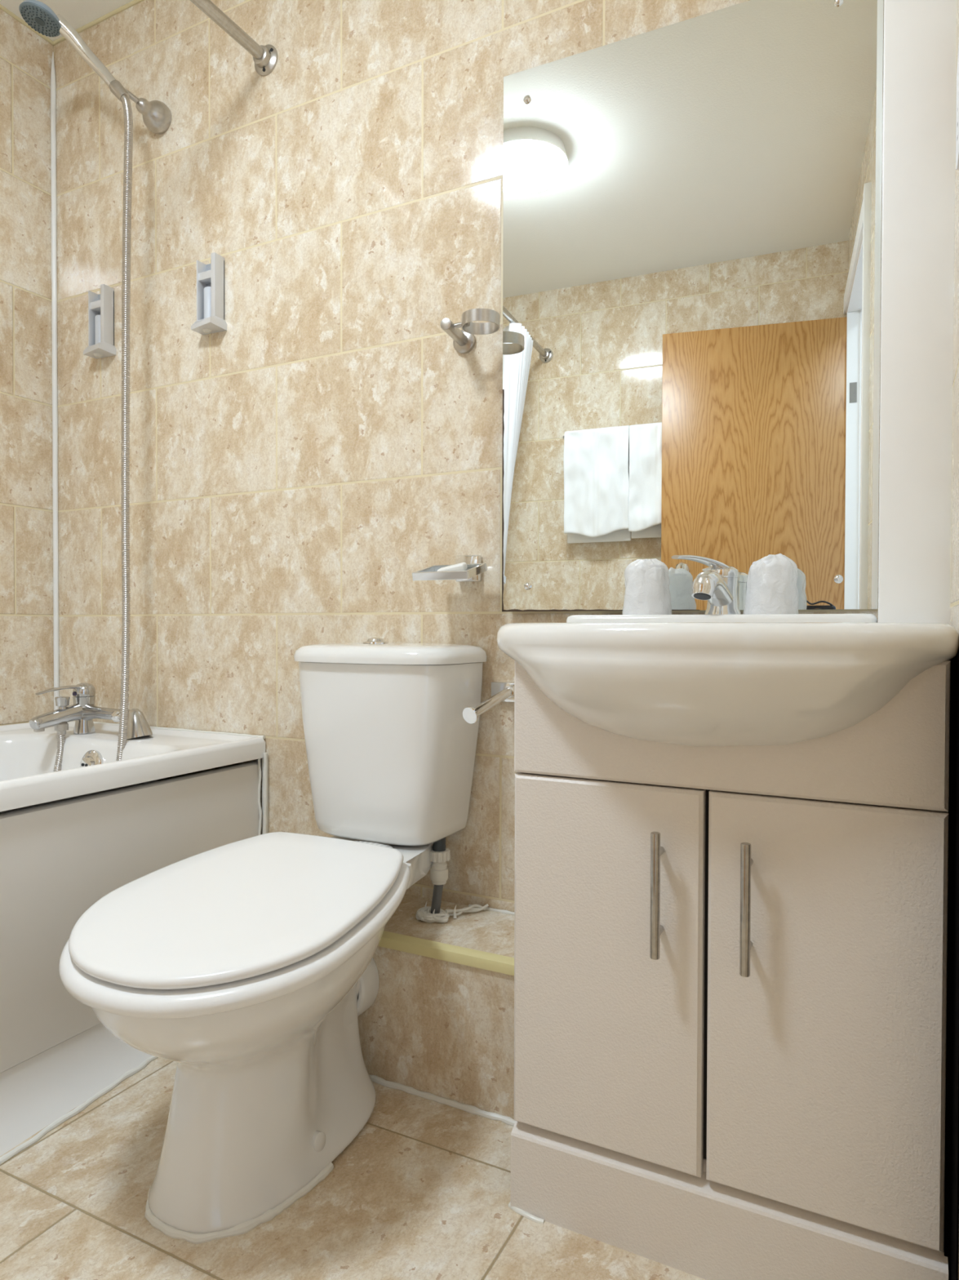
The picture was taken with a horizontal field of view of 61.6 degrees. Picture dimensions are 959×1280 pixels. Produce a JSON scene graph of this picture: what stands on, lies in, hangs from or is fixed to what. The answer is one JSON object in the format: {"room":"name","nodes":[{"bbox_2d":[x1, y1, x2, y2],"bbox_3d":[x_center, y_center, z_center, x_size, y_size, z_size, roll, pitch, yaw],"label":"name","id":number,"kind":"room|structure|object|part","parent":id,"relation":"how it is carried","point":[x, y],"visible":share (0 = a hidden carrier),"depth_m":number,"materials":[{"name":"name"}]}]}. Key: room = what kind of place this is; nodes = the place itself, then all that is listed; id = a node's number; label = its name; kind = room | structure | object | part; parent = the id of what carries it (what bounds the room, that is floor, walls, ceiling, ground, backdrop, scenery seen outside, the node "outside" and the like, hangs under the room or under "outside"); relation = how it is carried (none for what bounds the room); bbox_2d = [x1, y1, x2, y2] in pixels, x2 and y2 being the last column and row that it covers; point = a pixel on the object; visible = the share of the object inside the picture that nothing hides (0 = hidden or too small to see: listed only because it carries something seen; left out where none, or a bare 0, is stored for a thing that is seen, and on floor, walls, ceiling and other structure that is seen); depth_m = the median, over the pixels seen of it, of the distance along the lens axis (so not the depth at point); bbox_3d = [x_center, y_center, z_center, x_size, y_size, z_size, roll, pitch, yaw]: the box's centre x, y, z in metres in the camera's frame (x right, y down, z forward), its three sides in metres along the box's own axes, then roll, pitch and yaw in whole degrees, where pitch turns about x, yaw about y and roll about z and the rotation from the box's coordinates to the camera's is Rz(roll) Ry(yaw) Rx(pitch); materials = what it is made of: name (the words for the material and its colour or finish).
{"room":"hotel bathroom","nodes":[
{"label":"hotel bathroom","id":0,"kind":"room"},
{"bbox_2d":[0,8,53,725],"bbox_3d":[-1.595,-0.373,1.163,0.100,2.255,2.055,1,1,27],"label":"wall","id":1,"kind":"structure","parent":0,"point":[26,508],"depth_m":1.98,"materials":[{"name":"tile"}]},
{"bbox_2d":[0,0,133,40],"bbox_3d":[-0.078,-1.526,0.372,3.500,0.080,2.255,1,1,27],"label":"ceiling","id":2,"kind":"structure","parent":0,"point":[78,13],"depth_m":1.92,"materials":[{"name":"white paint"}]},
{"bbox_2d":[0,1057,706,1279],"bbox_3d":[-0.084,0.799,0.407,3.500,0.060,2.255,1,1,27],"label":"floor","id":3,"kind":"structure","parent":0,"point":[422,1191],"depth_m":1.06,"materials":[{"name":"tile"}]},
{"bbox_2d":[0,720,268,1164],"bbox_3d":[-1.107,0.487,1.105,0.834,0.546,1.735,1,1,27],"label":"bathtub","id":4,"kind":"object","parent":3,"relation":"on","point":[76,834],"visible":0.8,"depth_m":1.36,"materials":[{"name":"white plastic"}]},
{"bbox_2d":[29,682,152,739],"bbox_3d":[-0.869,0.164,1.800,0.239,0.125,0.164,1,1,27],"label":"mixer tap","id":5,"kind":"object","parent":4,"relation":"on","point":[83,710],"visible":0.98,"depth_m":1.83,"materials":[{"name":"silver metal"}]},
{"bbox_3d":[-0.953,0.147,1.836,0.031,0.034,0.031,1,1,27],"label":"diverter knob","id":6,"kind":"part","parent":5,"relation":"part of","materials":[{"name":"silver metal"}]},
{"bbox_3d":[-0.950,0.116,1.847,0.049,0.030,0.140,1,1,27],"label":"lever","id":7,"kind":"part","parent":5,"relation":"part of","materials":[{"name":"silver metal"}]},
{"bbox_3d":[-0.820,0.172,1.815,0.026,0.026,0.019,0,1,16],"label":"check knob","id":8,"kind":"part","parent":5,"relation":"part of","materials":[{"name":"silver metal"}]},
{"bbox_3d":[-0.876,0.473,0.979,0.018,0.396,1.721,1,1,27],"label":"panel","id":9,"kind":"part","parent":4,"relation":"part of","materials":[{"name":"white plastic"}]},
{"bbox_2d":[0,720,265,813],"bbox_3d":[-1.168,0.409,1.134,0.699,0.384,1.734,1,1,27],"label":"tub","id":10,"kind":"object","parent":4,"relation":"in","point":[90,780],"depth_m":1.62,"materials":[{"name":"white plastic"}]},
{"bbox_2d":[58,637,488,1244],"bbox_3d":[-0.281,0.380,1.250,0.419,0.762,0.712,1,1,27],"label":"toilet","id":11,"kind":"object","parent":3,"relation":"on","point":[247,965],"visible":1,"depth_m":1.11,"materials":[{"name":"white ceramic"}]},
{"bbox_3d":[-0.336,0.392,1.143,0.419,0.080,0.472,1,1,27],"label":"seat","id":12,"kind":"part","parent":11,"relation":"part of","materials":[{"name":"white plastic"}]},
{"bbox_3d":[-0.336,0.367,1.143,0.397,0.067,0.450,1,1,27],"label":"lid","id":13,"kind":"part","parent":11,"relation":"part of","materials":[{"name":"white plastic"}]},
{"bbox_2d":[330,835,433,889],"bbox_3d":[-0.194,0.387,1.421,0.249,0.044,0.280,1,1,27],"label":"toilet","id":14,"kind":"object","parent":11,"relation":"attached to","point":[419,857],"depth_m":1.41,"materials":[{"name":"white ceramic"}]},
{"bbox_3d":[-0.177,0.023,1.482,0.340,0.034,0.196,1,1,27],"label":"cistern lid","id":15,"kind":"part","parent":11,"relation":"part of","materials":[{"name":"white ceramic"}]},
{"bbox_2d":[507,660,951,1279],"bbox_3d":[0.342,0.390,1.109,0.514,0.745,0.406,1,1,27],"label":"vanity cabinet","id":16,"kind":"object","parent":3,"relation":"on","point":[731,962],"visible":0.94,"depth_m":0.94,"materials":[{"name":"grey wood"}]},
{"bbox_3d":[0.158,0.412,1.022,0.248,0.466,0.018,1,1,27],"label":"door","id":17,"kind":"part","parent":16,"relation":"part of","materials":[{"name":"beige laminate"}]},
{"bbox_3d":[0.214,0.303,0.965,0.011,0.150,0.033,1,1,27],"label":"handle","id":18,"kind":"part","parent":16,"relation":"part of","materials":[{"name":"silver metal"}]},
{"bbox_2d":[497,613,958,746],"bbox_3d":[0.320,0.052,1.076,0.540,0.174,0.473,1,1,27],"label":"basin","id":19,"kind":"object","parent":16,"relation":"in","point":[732,679],"visible":0.91,"depth_m":0.87,"materials":[{"name":"white ceramic"}]},
{"bbox_2d":[622,558,671,614],"bbox_3d":[0.258,-0.082,1.234,0.074,0.088,0.074,1,1,27],"label":"plastic cup","id":20,"kind":"object","parent":19,"relation":"on","point":[647,592],"visible":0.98,"depth_m":1.21,"materials":[{"name":"white plastic"}]},
{"bbox_2d":[646,564,664,568],"bbox_3d":[0.258,-0.076,1.234,0.070,0.077,0.070,1,1,27],"label":"cup","id":21,"kind":"object","parent":20,"relation":"on","point":[648,566],"depth_m":1.21,"materials":[{"name":"white plastic"}]},
{"bbox_2d":[671,555,741,614],"bbox_3d":[0.334,-0.082,1.193,0.076,0.089,0.144,1,1,39],"label":"mixer tap","id":22,"kind":"object","parent":19,"relation":"on","point":[718,585],"visible":1,"depth_m":1.19,"materials":[{"name":"silver metal"}]},
{"bbox_3d":[0.339,-0.110,1.209,0.114,0.033,0.047,0,1,-21],"label":"lever","id":23,"kind":"part","parent":22,"relation":"part of","materials":[{"name":"silver metal"}]},
{"bbox_2d":[742,553,799,613],"bbox_3d":[0.418,-0.080,1.152,0.075,0.088,0.074,1,1,27],"label":"plastic cup","id":24,"kind":"object","parent":19,"relation":"on","point":[772,580],"visible":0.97,"depth_m":1.12,"materials":[{"name":"white plastic"}]},
{"bbox_2d":[752,560,772,564],"bbox_3d":[0.418,-0.075,1.152,0.070,0.077,0.070,1,1,27],"label":"cup","id":25,"kind":"object","parent":24,"relation":"on","point":[759,562],"depth_m":1.13,"materials":[{"name":"white plastic"}]},
{"bbox_3d":[0.305,0.304,0.918,0.011,0.150,0.033,1,1,27],"label":"handle","id":26,"kind":"part","parent":16,"relation":"part of","materials":[{"name":"silver metal"}]},
{"bbox_3d":[0.384,0.414,0.906,0.247,0.466,0.018,1,1,27],"label":"door","id":27,"kind":"part","parent":16,"relation":"part of","materials":[{"name":"beige laminate"}]},
{"bbox_2d":[358,893,514,1119],"bbox_3d":[-0.167,0.628,1.486,0.757,0.249,0.204,1,1,27],"label":"tiled ledge","id":28,"kind":"structure","parent":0,"point":[445,1029],"depth_m":1.33,"materials":[{"name":"tile"}]},
{"bbox_2d":[368,1074,515,1126],"bbox_3d":[-0.063,0.754,1.316,0.409,0.013,0.015,1,1,27],"label":"trim","id":29,"kind":"structure","parent":28,"relation":"attached to","point":[472,1109],"depth_m":1.31,"materials":[{"name":"white plastic"}]},
{"bbox_2d":[377,930,514,975],"bbox_3d":[-0.211,0.510,1.398,0.756,0.020,0.018,1,1,27],"label":"trim","id":30,"kind":"structure","parent":28,"relation":"attached to","point":[426,948],"depth_m":1.31,"materials":[{"name":"beige plastic"}]},
{"bbox_2d":[468,904,514,915],"bbox_3d":[0.097,0.503,1.460,0.261,0.007,0.008,1,1,27],"label":"trim","id":31,"kind":"structure","parent":28,"relation":"on","point":[507,912],"depth_m":1.49,"materials":[{"name":"white plastic"}]},
{"bbox_2d":[53,0,884,911],"bbox_3d":[-0.170,-0.377,1.645,2.200,2.255,0.100,1,1,27],"label":"wall","id":32,"kind":"structure","parent":0,"point":[294,465],"depth_m":1.70,"materials":[{"name":"tile"}]},
{"bbox_2d":[50,52,59,710],"bbox_3d":[-1.080,-0.644,2.043,0.013,1.683,0.012,1,1,27],"label":"trim","id":33,"kind":"structure","parent":32,"relation":"attached to","point":[53,87],"depth_m":2.04,"materials":[{"name":"white"}]},
{"bbox_2d":[0,0,143,45],"bbox_3d":[-0.658,-1.490,0.670,2.002,0.009,2.058,1,1,27],"label":"trim","id":34,"kind":"structure","parent":32,"relation":"attached to","point":[133,2],"depth_m":1.95,"materials":[{"name":"beige"}]},
{"bbox_2d":[18,0,171,772],"bbox_3d":[-0.857,-0.407,1.801,0.216,1.931,0.249,1,1,27],"label":"shower hose","id":35,"kind":"object","parent":32,"relation":"attached to","point":[157,116],"visible":0.76,"depth_m":1.76,"materials":[{"name":"silver metal"}]},
{"bbox_3d":[-0.868,-1.293,1.779,0.142,0.150,0.042,0,1,-14],"label":"handle","id":36,"kind":"part","parent":35,"relation":"part of","materials":[{"name":"silver metal"}]},
{"bbox_2d":[83,284,115,359],"bbox_3d":[-0.923,-0.768,1.942,0.072,0.167,0.046,1,1,27],"label":"soap dispenser","id":37,"kind":"object","parent":32,"relation":"attached to","point":[100,306],"visible":1,"depth_m":1.94,"materials":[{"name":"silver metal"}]},
{"bbox_3d":[-0.940,-0.777,1.960,0.004,0.138,0.030,1,1,27],"label":"rail","id":38,"kind":"part","parent":37,"relation":"part of","materials":[{"name":"white plastic"}]},
{"bbox_3d":[-0.911,-0.777,1.960,0.056,0.138,0.004,1,1,27],"label":"plate","id":39,"kind":"part","parent":37,"relation":"part of","materials":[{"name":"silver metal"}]},
{"bbox_3d":[-0.898,-0.780,1.938,0.012,0.144,0.030,1,1,27],"label":"rail","id":40,"kind":"part","parent":37,"relation":"part of","materials":[{"name":"white plastic"}]},
{"bbox_2d":[191,252,226,334],"bbox_3d":[-0.603,-0.765,1.779,0.072,0.167,0.046,1,1,27],"label":"soap dispenser","id":41,"kind":"object","parent":32,"relation":"attached to","point":[210,277],"visible":1,"depth_m":1.78,"materials":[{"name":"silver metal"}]},
{"bbox_3d":[-0.621,-0.774,1.797,0.004,0.138,0.030,1,1,27],"label":"rail","id":42,"kind":"part","parent":41,"relation":"part of","materials":[{"name":"white plastic"}]},
{"bbox_3d":[-0.592,-0.774,1.796,0.056,0.138,0.004,1,1,27],"label":"plate","id":43,"kind":"part","parent":41,"relation":"part of","materials":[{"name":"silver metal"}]},
{"bbox_3d":[-0.578,-0.777,1.775,0.012,0.144,0.030,1,1,27],"label":"rail","id":44,"kind":"part","parent":41,"relation":"part of","materials":[{"name":"white plastic"}]},
{"bbox_2d":[190,0,277,75],"bbox_3d":[-0.924,-1.220,0.808,0.062,0.080,2.055,1,1,27],"label":"shower rail","id":45,"kind":"object","parent":32,"relation":"attached to","point":[264,57],"visible":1,"depth_m":1.65,"materials":[{"name":"silver metal"}]},
{"bbox_2d":[412,555,487,582],"bbox_3d":[-0.045,-0.132,1.463,0.112,0.051,0.116,1,1,27],"label":"holder","id":46,"kind":"object","parent":32,"relation":"attached to","point":[473,573],"visible":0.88,"depth_m":1.44,"materials":[{"name":"silver metal"}]},
{"bbox_3d":[-0.054,-0.123,1.446,0.112,0.033,0.079,1,1,27],"label":"frame","id":47,"kind":"part","parent":46,"relation":"part of","materials":[{"name":"silver metal"}]},
{"bbox_2d":[436,562,467,571],"bbox_3d":[-0.049,-0.127,1.446,0.052,0.027,0.032,0,1,12],"label":"soap bar","id":48,"kind":"object","parent":46,"relation":"on","point":[463,566],"visible":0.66,"depth_m":1.43,"materials":[{"name":"white"}]},
{"bbox_3d":[-0.020,-0.134,1.506,0.049,0.049,0.017,1,1,27],"label":"wall plate","id":49,"kind":"part","parent":46,"relation":"part of","materials":[{"name":"silver metal"}]},
{"bbox_2d":[440,308,499,354],"bbox_3d":[-0.015,-0.559,1.440,0.132,0.044,0.120,1,1,27],"label":"holder","id":50,"kind":"object","parent":32,"relation":"attached to","point":[464,342],"visible":1,"depth_m":1.43,"materials":[{"name":"metal"}]},
{"bbox_3d":[-0.032,-0.559,1.457,0.050,0.021,0.089,0,1,19],"label":"post","id":51,"kind":"part","parent":50,"relation":"part of","materials":[{"name":"metal"}]},
{"bbox_2d":[462,681,514,724],"bbox_3d":[0.017,0.110,1.420,0.052,0.064,0.142,1,1,27],"label":"toilet roll holder","id":52,"kind":"object","parent":32,"relation":"attached to","point":[501,691],"visible":0.89,"depth_m":1.42,"materials":[{"name":"silver metal"}]},
{"bbox_3d":[0.026,0.109,1.419,0.025,0.052,0.140,1,1,34],"label":"arm","id":53,"kind":"part","parent":52,"relation":"part of","materials":[{"name":"silver metal"}]},
{"bbox_3d":[0.046,0.096,1.478,0.050,0.036,0.012,1,1,27],"label":"wall plate","id":54,"kind":"part","parent":52,"relation":"part of","materials":[{"name":"silver metal"}]},
{"bbox_2d":[502,0,884,611],"bbox_3d":[0.319,-0.528,1.320,0.610,0.958,0.012,1,1,25],"label":"wall mirror","id":55,"kind":"object","parent":32,"relation":"attached to","point":[692,207],"visible":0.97,"depth_m":1.30,"materials":[{"name":"clear glass"}]},
{"bbox_2d":[950,0,958,1279],"bbox_3d":[0.229,-0.355,0.231,0.123,2.255,2.059,1,1,29],"label":"wall","id":56,"kind":"structure","parent":0,"point":[954,599],"depth_m":0.93,"materials":[{"name":"paint"}]},
{"bbox_2d":[878,0,957,624],"bbox_3d":[0.596,-0.367,1.085,0.096,2.255,0.200,1,1,27],"label":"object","id":57,"kind":"structure","parent":56,"relation":"attached to","point":[920,63],"depth_m":1.00,"materials":[{"name":"white paint"}]},
{"bbox_2d":[944,660,958,1279],"bbox_3d":[0.485,0.393,0.824,0.007,0.742,0.095,1,1,27],"label":"trim","id":58,"kind":"structure","parent":56,"relation":"attached to","point":[952,1111],"depth_m":0.85,"materials":[{"name":"black plastic"}]},
{"bbox_2d":[955,46,958,169],"bbox_3d":[0.480,-0.582,0.793,0.006,0.143,0.220,1,1,28],"label":"wall sign","id":59,"kind":"object","parent":56,"relation":"attached to","point":[957,74],"visible":1,"depth_m":0.87,"materials":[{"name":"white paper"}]}
]}

